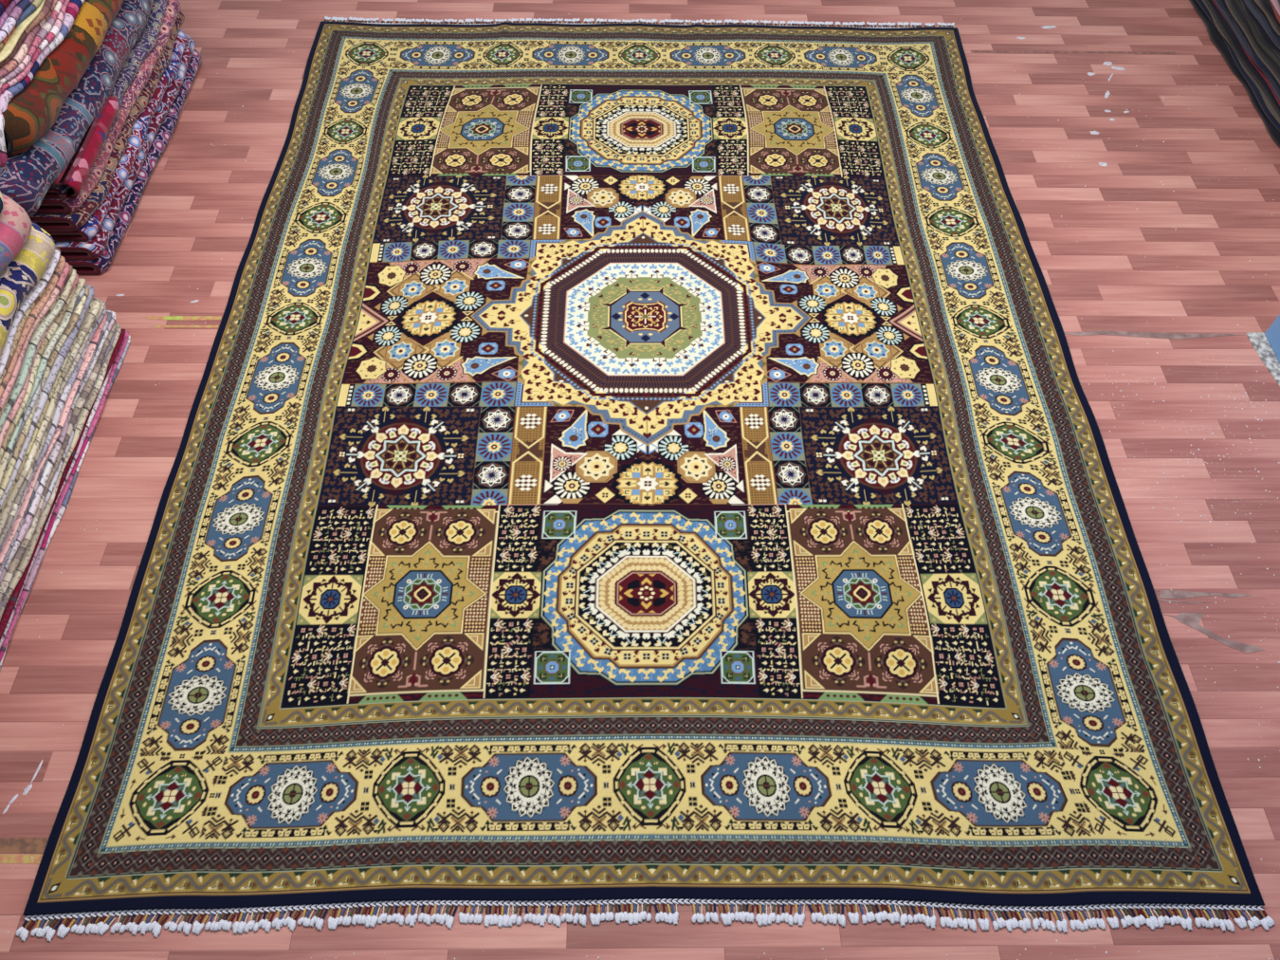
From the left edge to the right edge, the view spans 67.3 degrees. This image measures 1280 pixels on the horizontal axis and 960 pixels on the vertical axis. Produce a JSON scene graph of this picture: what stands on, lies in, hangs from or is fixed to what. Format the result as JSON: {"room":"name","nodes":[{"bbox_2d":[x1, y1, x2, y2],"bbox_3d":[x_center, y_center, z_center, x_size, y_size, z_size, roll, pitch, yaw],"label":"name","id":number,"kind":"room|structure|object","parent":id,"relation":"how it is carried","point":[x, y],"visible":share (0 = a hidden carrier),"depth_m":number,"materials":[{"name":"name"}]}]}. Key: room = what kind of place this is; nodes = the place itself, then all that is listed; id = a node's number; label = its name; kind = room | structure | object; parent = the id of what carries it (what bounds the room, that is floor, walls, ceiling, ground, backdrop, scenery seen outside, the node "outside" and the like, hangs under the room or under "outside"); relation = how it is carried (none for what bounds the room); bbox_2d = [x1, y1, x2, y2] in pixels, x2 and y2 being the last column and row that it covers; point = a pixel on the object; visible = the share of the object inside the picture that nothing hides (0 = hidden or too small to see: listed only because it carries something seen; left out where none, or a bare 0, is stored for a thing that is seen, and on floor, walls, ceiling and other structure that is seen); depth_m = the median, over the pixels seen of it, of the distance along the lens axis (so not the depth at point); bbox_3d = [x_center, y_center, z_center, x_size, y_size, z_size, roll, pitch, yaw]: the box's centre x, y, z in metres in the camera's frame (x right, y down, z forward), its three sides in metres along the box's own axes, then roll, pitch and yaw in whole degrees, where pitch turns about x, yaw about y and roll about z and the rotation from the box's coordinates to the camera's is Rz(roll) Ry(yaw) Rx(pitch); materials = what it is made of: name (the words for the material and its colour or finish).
{"room":"store","nodes":[
{"label":"store","id":0,"kind":"room"},
{"bbox_2d":[0,0,1279,959],"bbox_3d":[0.156,-0.715,2.999,8.800,0.001,7.800,0,55,-1],"label":"floor","id":1,"kind":"structure","parent":0,"point":[51,680],"depth_m":2.71,"materials":[{"name":"laminate"}]},
{"bbox_2d":[0,854,42,863],"bbox_3d":[-1.298,0.767,1.944,0.183,0.001,0.018,0,55,-1],"label":"tape","id":2,"kind":"object","parent":1,"relation":"on","point":[4,858],"depth_m":1.94,"materials":[{"name":"yellow plastic"}]},
{"bbox_2d":[0,837,48,853],"bbox_3d":[-1.299,0.745,1.959,0.182,0.001,0.032,0,55,-1],"label":"tape","id":3,"kind":"object","parent":1,"relation":"on","point":[11,845],"depth_m":1.96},
{"bbox_2d":[0,334,130,669],"bbox_3d":[-1.700,0.231,2.303,0.510,0.013,1.567,0,55,-1],"label":"rug","id":4,"kind":"object","parent":1,"relation":"on","point":[64,502],"visible":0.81,"depth_m":2.44,"materials":[{"name":"white fabric"}]},
{"bbox_2d":[0,330,128,661],"bbox_3d":[-1.700,0.217,2.303,0.511,0.011,1.559,0,55,-1],"label":"rug","id":5,"kind":"object","parent":4,"relation":"on","point":[34,568],"visible":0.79,"depth_m":2.41,"materials":[{"name":"fabric"}]},
{"bbox_2d":[0,364,112,647],"bbox_3d":[-1.708,0.226,2.282,0.515,0.023,1.586,0,55,-1],"label":"rug","id":6,"kind":"object","parent":5,"relation":"on","point":[98,400],"visible":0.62,"depth_m":2.46,"materials":[{"name":"fabric"}]},
{"bbox_2d":[0,328,125,639],"bbox_3d":[-1.701,0.220,2.269,0.511,0.016,1.574,0,55,-1],"label":"rug","id":7,"kind":"object","parent":6,"relation":"on","point":[10,604],"visible":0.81,"depth_m":2.36,"materials":[{"name":"fabric"}]},
{"bbox_2d":[0,323,121,620],"bbox_3d":[-1.704,0.214,2.256,0.514,0.026,1.592,0,55,-1],"label":"rug","id":8,"kind":"object","parent":7,"relation":"on","point":[24,561],"visible":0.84,"depth_m":2.41,"materials":[{"name":"beige fabric"}]},
{"bbox_2d":[0,327,116,610],"bbox_3d":[-1.707,0.199,2.248,0.513,0.027,1.561,0,55,-1],"label":"rug","id":9,"kind":"object","parent":8,"relation":"on","point":[56,475],"visible":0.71,"depth_m":2.43,"materials":[{"name":"fabric"}]},
{"bbox_2d":[0,321,116,603],"bbox_3d":[-1.701,0.194,2.235,0.511,0.025,1.554,0,55,-1],"label":"rug","id":10,"kind":"object","parent":9,"relation":"on","point":[88,386],"visible":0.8,"depth_m":2.41,"materials":[{"name":"beige fabric"}]},
{"bbox_2d":[0,310,116,584],"bbox_3d":[-1.707,0.180,2.226,0.514,0.030,1.580,0,55,-1],"label":"rug","id":11,"kind":"object","parent":10,"relation":"on","point":[58,444],"visible":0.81,"depth_m":2.37,"materials":[{"name":"white fabric"}]},
{"bbox_2d":[0,310,112,576],"bbox_3d":[-1.705,0.174,2.211,0.510,0.024,1.569,0,55,-1],"label":"rug","id":12,"kind":"object","parent":11,"relation":"on","point":[109,312],"visible":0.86,"depth_m":2.35,"materials":[{"name":"woven textile"},{"name":"wool"}]},
{"bbox_2d":[0,312,107,567],"bbox_3d":[-1.703,0.169,2.201,0.514,0.019,1.532,0,55,-1],"label":"rug","id":13,"kind":"object","parent":12,"relation":"on","point":[93,343],"visible":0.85,"depth_m":2.41,"materials":[{"name":"fabric"}]},
{"bbox_2d":[0,306,106,551],"bbox_3d":[-1.708,0.166,2.185,0.512,0.033,1.582,0,55,-1],"label":"rug","id":14,"kind":"object","parent":13,"relation":"on","point":[60,407],"visible":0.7,"depth_m":2.42,"materials":[{"name":"fabric"}]},
{"bbox_2d":[0,300,105,548],"bbox_3d":[-1.705,0.146,2.177,0.512,0.025,1.546,0,55,-1],"label":"rug","id":15,"kind":"object","parent":14,"relation":"on","point":[18,498],"visible":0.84,"depth_m":2.34,"materials":[{"name":"fabric"}]},
{"bbox_2d":[0,297,100,534],"bbox_3d":[-1.704,0.151,2.153,0.514,0.031,1.566,0,55,-1],"label":"rug","id":16,"kind":"object","parent":15,"relation":"on","point":[95,307],"visible":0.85,"depth_m":2.37,"materials":[{"name":"beige fabric"}]},
{"bbox_2d":[0,299,92,513],"bbox_3d":[-1.710,0.131,2.146,0.515,0.032,1.525,0,55,-1],"label":"rug","id":17,"kind":"object","parent":16,"relation":"on","point":[73,344],"visible":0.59,"depth_m":2.35,"materials":[{"name":"fabric"}]},
{"bbox_2d":[0,284,94,510],"bbox_3d":[-1.706,0.113,2.137,0.516,0.038,1.545,0,55,-1],"label":"rug","id":18,"kind":"object","parent":17,"relation":"on","point":[64,351],"visible":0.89,"depth_m":2.37,"materials":[{"name":"grey fabric"}]},
{"bbox_2d":[0,285,89,498],"bbox_3d":[-1.706,0.117,2.114,0.512,0.036,1.541,0,55,-1],"label":"rug","id":19,"kind":"object","parent":18,"relation":"on","point":[75,316],"visible":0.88,"depth_m":2.35,"materials":[{"name":"beige fabric"}]},
{"bbox_2d":[4,285,85,470],"bbox_3d":[-1.710,0.124,2.092,0.515,0.036,1.550,0,55,-1],"label":"rug","id":20,"kind":"object","parent":19,"relation":"on","point":[82,293],"visible":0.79,"depth_m":2.31,"materials":[{"name":"woven textile"},{"name":"wool"}]},
{"bbox_2d":[0,278,85,483],"bbox_3d":[-1.703,0.096,2.097,0.511,0.036,1.526,0,55,-1],"label":"rug","id":21,"kind":"object","parent":20,"relation":"on","point":[64,321],"visible":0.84,"depth_m":2.35,"materials":[{"name":"beige fabric"}]},
{"bbox_2d":[0,278,78,461],"bbox_3d":[-1.710,0.094,2.080,0.516,0.047,1.532,0,55,-1],"label":"rug","id":22,"kind":"object","parent":21,"relation":"on","point":[58,320],"visible":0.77,"depth_m":2.32,"materials":[{"name":"fabric"}]},
{"bbox_2d":[0,274,78,448],"bbox_3d":[-1.707,0.086,2.066,0.510,0.041,1.519,0,55,-1],"label":"rug","id":23,"kind":"object","parent":22,"relation":"on","point":[18,402],"visible":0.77,"depth_m":2.26,"materials":[{"name":"fabric"}]},
{"bbox_2d":[0,269,76,432],"bbox_3d":[-1.704,0.086,2.047,0.510,0.045,1.544,0,55,-1],"label":"rug","id":24,"kind":"object","parent":23,"relation":"on","point":[33,343],"visible":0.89,"depth_m":2.31,"materials":[{"name":"beige fabric"}]},
{"bbox_2d":[0,265,73,418],"bbox_3d":[-1.710,0.069,2.041,0.513,0.042,1.526,0,55,-1],"label":"rug","id":25,"kind":"object","parent":24,"relation":"on","point":[70,266],"visible":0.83,"depth_m":2.38,"materials":[{"name":"fabric"}]},
{"bbox_2d":[0,261,69,412],"bbox_3d":[-1.706,0.073,2.020,0.511,0.042,1.540,0,55,-1],"label":"rug","id":26,"kind":"object","parent":25,"relation":"on","point":[65,270],"visible":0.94,"depth_m":2.31,"materials":[{"name":"fabric"}]},
{"bbox_2d":[0,256,65,398],"bbox_3d":[-1.707,0.052,2.017,0.514,0.041,1.516,0,55,-1],"label":"rug","id":27,"kind":"object","parent":26,"relation":"on","point":[37,308],"visible":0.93,"depth_m":2.31,"materials":[{"name":"beige fabric"}]},
{"bbox_2d":[0,246,60,384],"bbox_3d":[-1.713,0.047,1.999,0.516,0.043,1.554,0,55,-1],"label":"rug","id":28,"kind":"object","parent":27,"relation":"on","point":[24,319],"visible":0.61,"depth_m":2.26,"materials":[{"name":"fabric"}]},
{"bbox_2d":[0,249,60,377],"bbox_3d":[-1.706,0.051,1.978,0.512,0.043,1.530,0,55,-1],"label":"rug","id":29,"kind":"object","parent":28,"relation":"on","point":[42,283],"visible":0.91,"depth_m":2.29,"materials":[{"name":"white fabric"}]},
{"bbox_2d":[0,221,54,355],"bbox_3d":[-1.705,0.011,1.939,0.537,0.120,1.544,0,55,-1],"label":"rug","id":30,"kind":"object","parent":29,"relation":"on","point":[24,272],"visible":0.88,"depth_m":2.27,"materials":[{"name":"yellow fabric"}]},
{"bbox_2d":[0,193,32,274],"bbox_3d":[-1.708,-0.031,1.853,0.547,0.132,1.534,0,55,-1],"label":"rug","id":31,"kind":"object","parent":30,"relation":"on","point":[15,224],"visible":0.97,"depth_m":2.23,"materials":[{"name":"pink fabric"}]},
{"bbox_2d":[0,191,3,213],"bbox_3d":[-1.710,-0.071,1.778,0.538,0.105,1.487,0,55,-1],"label":"rug","id":32,"kind":"object","parent":31,"relation":"on","point":[1,194],"visible":1,"depth_m":2.19,"materials":[{"name":"fabric"}]},
{"bbox_2d":[65,49,201,275],"bbox_3d":[-1.871,-1.103,3.202,0.557,0.059,1.145,0,55,-1],"label":"rug","id":33,"kind":"object","parent":1,"relation":"on","point":[98,265],"visible":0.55,"depth_m":3.11,"materials":[{"name":"fabric"}]},
{"bbox_2d":[54,34,195,260],"bbox_3d":[-1.869,-1.131,3.161,0.549,0.064,1.138,0,55,-1],"label":"rug","id":34,"kind":"object","parent":33,"relation":"on","point":[91,249],"visible":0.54,"depth_m":3.01,"materials":[{"name":"fabric"}]},
{"bbox_2d":[46,29,187,241],"bbox_3d":[-1.869,-1.150,3.116,0.553,0.062,1.076,0,55,-1],"label":"rug","id":35,"kind":"object","parent":34,"relation":"on","point":[89,229],"visible":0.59,"depth_m":3.04,"materials":[{"name":"fabric"}]},
{"bbox_2d":[29,11,184,231],"bbox_3d":[-1.871,-1.195,3.088,0.551,0.069,1.134,0,55,-1],"label":"rug","id":36,"kind":"object","parent":35,"relation":"on","point":[71,222],"visible":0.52,"depth_m":2.93,"materials":[{"name":"fabric"}]},
{"bbox_2d":[34,0,181,215],"bbox_3d":[-1.869,-1.222,3.046,0.547,0.074,1.111,0,55,-1],"label":"rug","id":37,"kind":"object","parent":36,"relation":"on","point":[48,206],"visible":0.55,"depth_m":2.99,"materials":[{"name":"fabric"}]},
{"bbox_2d":[43,0,167,199],"bbox_3d":[-1.871,-1.252,3.018,0.548,0.066,1.116,0,55,-1],"label":"rug","id":38,"kind":"object","parent":37,"relation":"on","point":[146,42],"visible":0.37,"depth_m":3.09,"materials":[{"name":"fabric"}]},
{"bbox_2d":[0,0,153,217],"bbox_3d":[-1.923,-1.234,2.901,0.659,0.161,1.261,0,55,-1],"label":"rug","id":39,"kind":"object","parent":38,"relation":"on","point":[26,178],"visible":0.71,"depth_m":2.74,"materials":[{"name":"fabric"}]},
{"bbox_2d":[1,0,124,156],"bbox_3d":[-1.876,-1.298,2.798,0.580,0.173,1.032,0,55,-1],"label":"rug","id":40,"kind":"object","parent":39,"relation":"on","point":[32,112],"visible":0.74,"depth_m":2.65,"materials":[{"name":"orange fabric"}]},
{"bbox_2d":[0,0,84,170],"bbox_3d":[-1.948,-1.312,2.838,0.662,0.253,1.198,0,55,-1],"label":"rug","id":41,"kind":"object","parent":40,"relation":"on","point":[73,8],"visible":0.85,"depth_m":2.58,"materials":[{"name":"fabric"}]},
{"bbox_2d":[0,0,70,94],"bbox_3d":[-1.949,-1.316,2.831,0.655,0.268,1.226,0,55,-1],"label":"rug","id":42,"kind":"object","parent":41,"relation":"on","point":[56,27],"visible":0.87,"depth_m":2.62,"materials":[{"name":"fabric"}]},
{"bbox_2d":[0,0,64,89],"bbox_3d":[-1.951,-1.316,2.817,0.651,0.269,1.238,0,55,-1],"label":"rug","id":43,"kind":"object","parent":42,"relation":"on","point":[48,24],"visible":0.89,"depth_m":2.59,"materials":[{"name":"fabric"}]},
{"bbox_2d":[0,0,57,79],"bbox_3d":[-1.954,-1.309,2.800,0.657,0.287,1.245,0,55,-1],"label":"rug","id":44,"kind":"object","parent":43,"relation":"on","point":[24,48],"visible":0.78,"depth_m":2.54,"materials":[{"name":"fabric"}]},
{"bbox_2d":[0,0,54,67],"bbox_3d":[-1.951,-1.313,2.791,0.646,0.306,1.279,0,55,-1],"label":"rug","id":45,"kind":"object","parent":44,"relation":"on","point":[47,5],"visible":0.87,"depth_m":2.58,"materials":[{"name":"fabric"}]},
{"bbox_2d":[0,0,45,62],"bbox_3d":[-1.934,-1.321,2.767,0.619,0.272,1.277,0,55,-1],"label":"rug","id":46,"kind":"object","parent":45,"relation":"on","point":[11,42],"visible":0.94,"depth_m":2.52,"materials":[{"name":"beige fabric"}]},
{"bbox_2d":[0,0,42,51],"bbox_3d":[-1.929,-1.327,2.744,0.594,0.262,1.299,0,55,-1],"label":"rug","id":47,"kind":"object","parent":46,"relation":"on","point":[35,4],"visible":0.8,"depth_m":2.56,"materials":[{"name":"blue fabric"}]},
{"bbox_2d":[0,0,33,42],"bbox_3d":[-1.902,-1.472,2.691,0.537,0.057,1.113,0,55,-1],"label":"rug","id":48,"kind":"object","parent":47,"relation":"on","point":[9,23],"visible":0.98,"depth_m":2.51,"materials":[{"name":"fabric"}]},
{"bbox_2d":[0,0,20,28],"bbox_3d":[-1.903,-1.471,2.670,0.537,0.064,1.143,0,55,-1],"label":"rug","id":49,"kind":"object","parent":48,"relation":"on","point":[4,16],"visible":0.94,"depth_m":2.50,"materials":[{"name":"pink fabric"}]},
{"bbox_2d":[0,0,12,16],"bbox_3d":[-1.912,-1.484,2.648,0.546,0.076,1.144,0,55,-1],"label":"rug","id":50,"kind":"object","parent":49,"relation":"on","point":[4,4],"visible":1,"depth_m":2.48,"materials":[{"name":"fabric"}]},
{"bbox_2d":[52,94,121,198],"bbox_3d":[-1.599,-0.975,2.793,0.065,0.051,0.418,0,55,-1],"label":"rug","id":51,"kind":"object","parent":38,"relation":"on","point":[74,175],"visible":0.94,"depth_m":2.75,"materials":[{"name":"fabric"}]},
{"bbox_2d":[145,315,221,320],"bbox_3d":[-1.333,-0.472,2.806,0.225,0.001,0.017,0,55,-1],"label":"tape","id":52,"kind":"object","parent":1,"relation":"on","point":[185,318],"depth_m":2.81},
{"bbox_2d":[164,315,182,319],"bbox_3d":[-1.362,-0.472,2.805,0.059,0.001,0.015,0,55,-1],"label":"tape","id":53,"kind":"object","parent":52,"relation":"on","point":[165,317],"depth_m":2.81,"materials":[{"name":"yellow plastic"}]},
{"bbox_2d":[155,325,218,328],"bbox_3d":[-1.314,-0.445,2.788,0.183,0.001,0.010,0,55,-1],"label":"tape","id":54,"kind":"object","parent":1,"relation":"on","point":[210,326],"depth_m":2.79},
{"bbox_2d":[2,25,1129,813],"bbox_3d":[-0.053,-0.767,3.031,4.177,0.001,1.353,-31,61,-20],"label":"paint splash","id":55,"kind":"object","parent":1,"relation":"on","point":[27,789],"visible":1,"depth_m":3.37,"materials":[{"name":"white paint"}]},
{"bbox_2d":[6,3,1279,959],"bbox_3d":[0.341,-0.526,2.869,3.783,0.002,3.843,0,55,-1],"label":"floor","id":56,"kind":"structure","parent":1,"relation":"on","point":[783,4],"depth_m":2.56,"materials":[{"name":"brown wood"}]},
{"bbox_2d":[15,16,1275,941],"bbox_3d":[0.010,-0.456,2.806,2.468,0.017,3.278,0,55,-1],"label":"area rug","id":57,"kind":"object","parent":1,"relation":"on","point":[616,461],"visible":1,"depth_m":2.38,"materials":[{"name":"fabric"}]},
{"bbox_2d":[970,50,1175,54],"bbox_3d":[1.650,-1.627,3.657,0.786,0.001,0.018,0,55,-1],"label":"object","id":58,"kind":"structure","parent":1,"relation":"on","point":[972,51],"depth_m":3.66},
{"bbox_2d":[1064,329,1240,339],"bbox_3d":[1.506,-0.423,2.817,0.546,0.001,0.027,2,55,0],"label":"scuff","id":59,"kind":"object","parent":1,"relation":"on","point":[1174,336],"depth_m":2.82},
{"bbox_2d":[1157,599,1207,603],"bbox_3d":[1.312,0.294,2.314,0.130,0.001,0.007,3,55,1],"label":"scuff","id":60,"kind":"object","parent":1,"relation":"on","point":[1158,599],"depth_m":2.31,"materials":[{"name":"grey"}]},
{"bbox_2d":[1159,589,1251,598],"bbox_3d":[1.366,0.276,2.327,0.228,0.001,0.025,0,55,-1],"label":"scuff","id":61,"kind":"object","parent":1,"relation":"on","point":[1163,594],"depth_m":2.33,"materials":[{"name":"grey"}]},
{"bbox_2d":[1165,612,1263,653],"bbox_3d":[1.359,0.353,2.274,0.226,0.001,0.056,28,59,17],"label":"scuff","id":62,"kind":"object","parent":1,"relation":"on","point":[1192,619],"depth_m":2.27,"materials":[{"name":"grey"}]},
{"bbox_2d":[1189,0,1279,146],"bbox_3d":[2.456,-1.754,3.739,0.522,0.031,2.282,0,55,-1],"label":"rug","id":63,"kind":"object","parent":1,"relation":"on","point":[1216,37],"visible":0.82,"depth_m":3.60,"materials":[{"name":"black fabric"}]},
{"bbox_2d":[1195,0,1279,131],"bbox_3d":[2.458,-1.767,3.722,0.525,0.031,2.280,0,55,-1],"label":"rug","id":64,"kind":"object","parent":63,"relation":"on","point":[1253,87],"visible":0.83,"depth_m":3.50,"materials":[{"name":"black fabric"}]},
{"bbox_2d":[1202,0,1279,124],"bbox_3d":[2.463,-1.783,3.720,0.519,0.017,2.256,0,55,-1],"label":"rug","id":65,"kind":"object","parent":64,"relation":"on","point":[1270,107],"visible":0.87,"depth_m":3.51,"materials":[{"name":"black fabric"}]},
{"bbox_2d":[1206,0,1279,114],"bbox_3d":[2.463,-1.774,3.691,0.528,0.048,2.294,0,55,-1],"label":"rug","id":66,"kind":"object","parent":65,"relation":"on","point":[1226,28],"visible":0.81,"depth_m":3.55,"materials":[{"name":"black fabric"}]},
{"bbox_2d":[1211,0,1279,105],"bbox_3d":[2.470,-1.803,3.689,0.518,0.025,2.278,0,55,-1],"label":"rug","id":67,"kind":"object","parent":66,"relation":"on","point":[1247,54],"visible":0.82,"depth_m":3.47,"materials":[{"name":"fabric"}]},
{"bbox_2d":[1213,0,1279,100],"bbox_3d":[2.473,-1.798,3.680,0.518,0.021,2.280,0,55,-1],"label":"rug","id":68,"kind":"object","parent":67,"relation":"on","point":[1227,16],"visible":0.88,"depth_m":3.58,"materials":[{"name":"black fabric"}]},
{"bbox_2d":[1218,0,1279,93],"bbox_3d":[2.474,-1.810,3.669,0.523,0.046,2.282,0,55,-1],"label":"rug","id":69,"kind":"object","parent":68,"relation":"on","point":[1255,58],"visible":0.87,"depth_m":3.48,"materials":[{"name":"black fabric"}]},
{"bbox_2d":[1224,0,1279,84],"bbox_3d":[2.480,-1.810,3.655,0.517,0.028,2.294,0,55,-1],"label":"rug","id":70,"kind":"object","parent":69,"relation":"on","point":[1227,2],"visible":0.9,"depth_m":3.51,"materials":[{"name":"brown fabric"}]},
{"bbox_2d":[1228,0,1279,77],"bbox_3d":[2.483,-1.825,3.647,0.520,0.049,2.280,0,55,-1],"label":"rug","id":71,"kind":"object","parent":70,"relation":"on","point":[1237,10],"visible":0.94,"depth_m":3.51,"materials":[{"name":"brown fabric"}]},
{"bbox_2d":[1235,0,1279,67],"bbox_3d":[2.486,-1.823,3.628,0.518,0.030,2.289,0,55,-1],"label":"rug","id":72,"kind":"object","parent":71,"relation":"on","point":[1269,51],"visible":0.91,"depth_m":3.47,"materials":[{"name":"brown fabric"}]},
{"bbox_2d":[1240,0,1279,58],"bbox_3d":[2.488,-1.841,3.619,0.522,0.058,2.294,0,55,-1],"label":"rug","id":73,"kind":"object","parent":72,"relation":"on","point":[1264,36],"visible":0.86,"depth_m":3.47,"materials":[{"name":"fabric"}]},
{"bbox_2d":[1243,0,1279,49],"bbox_3d":[2.492,-1.847,3.606,0.517,0.036,2.288,0,55,-1],"label":"rug","id":74,"kind":"object","parent":73,"relation":"on","point":[1249,3],"visible":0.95,"depth_m":3.50,"materials":[{"name":"fabric"}]},
{"bbox_2d":[1250,0,1279,45],"bbox_3d":[2.497,-1.853,3.590,0.517,0.060,2.282,0,55,-1],"label":"rug","id":75,"kind":"object","parent":74,"relation":"on","point":[1275,36],"visible":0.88,"depth_m":3.44,"materials":[{"name":"black fabric"}]},
{"bbox_2d":[1253,0,1279,36],"bbox_3d":[2.499,-1.861,3.578,0.518,0.041,2.304,0,55,-1],"label":"rug","id":76,"kind":"object","parent":75,"relation":"on","point":[1258,3],"visible":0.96,"depth_m":3.44,"materials":[{"name":"fabric"}]},
{"bbox_2d":[1260,0,1279,31],"bbox_3d":[2.502,-1.878,3.575,0.520,0.052,2.266,0,55,-1],"label":"rug","id":77,"kind":"object","parent":76,"relation":"on","point":[1266,4],"visible":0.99,"depth_m":3.44,"materials":[{"name":"black fabric"}]},
{"bbox_2d":[1268,0,1279,23],"bbox_3d":[2.505,-1.887,3.563,0.517,0.037,2.275,0,55,-1],"label":"rug","id":78,"kind":"object","parent":77,"relation":"on","point":[1273,9],"visible":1,"depth_m":3.41,"materials":[{"name":"fabric"}]},
{"bbox_2d":[1270,0,1279,16],"bbox_3d":[2.508,-1.897,3.560,0.518,0.042,2.270,0,55,-1],"label":"rug","id":79,"kind":"object","parent":78,"relation":"on","point":[1275,3],"visible":1,"depth_m":3.42,"materials":[{"name":"fabric"}]},
{"bbox_2d":[1264,313,1279,362],"bbox_3d":[1.935,0.092,0.819,0.146,2.700,3.155,0,55,-1],"label":"wall","id":80,"kind":"structure","parent":0,"point":[1272,334],"depth_m":2.77,"materials":[{"name":"blue paint"}]},
{"bbox_2d":[1245,331,1279,385],"bbox_3d":[1.818,0.780,1.982,0.052,0.003,2.957,0,55,-1],"label":"baseboard","id":81,"kind":"structure","parent":80,"relation":"attached to","point":[1258,340],"depth_m":2.78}
]}

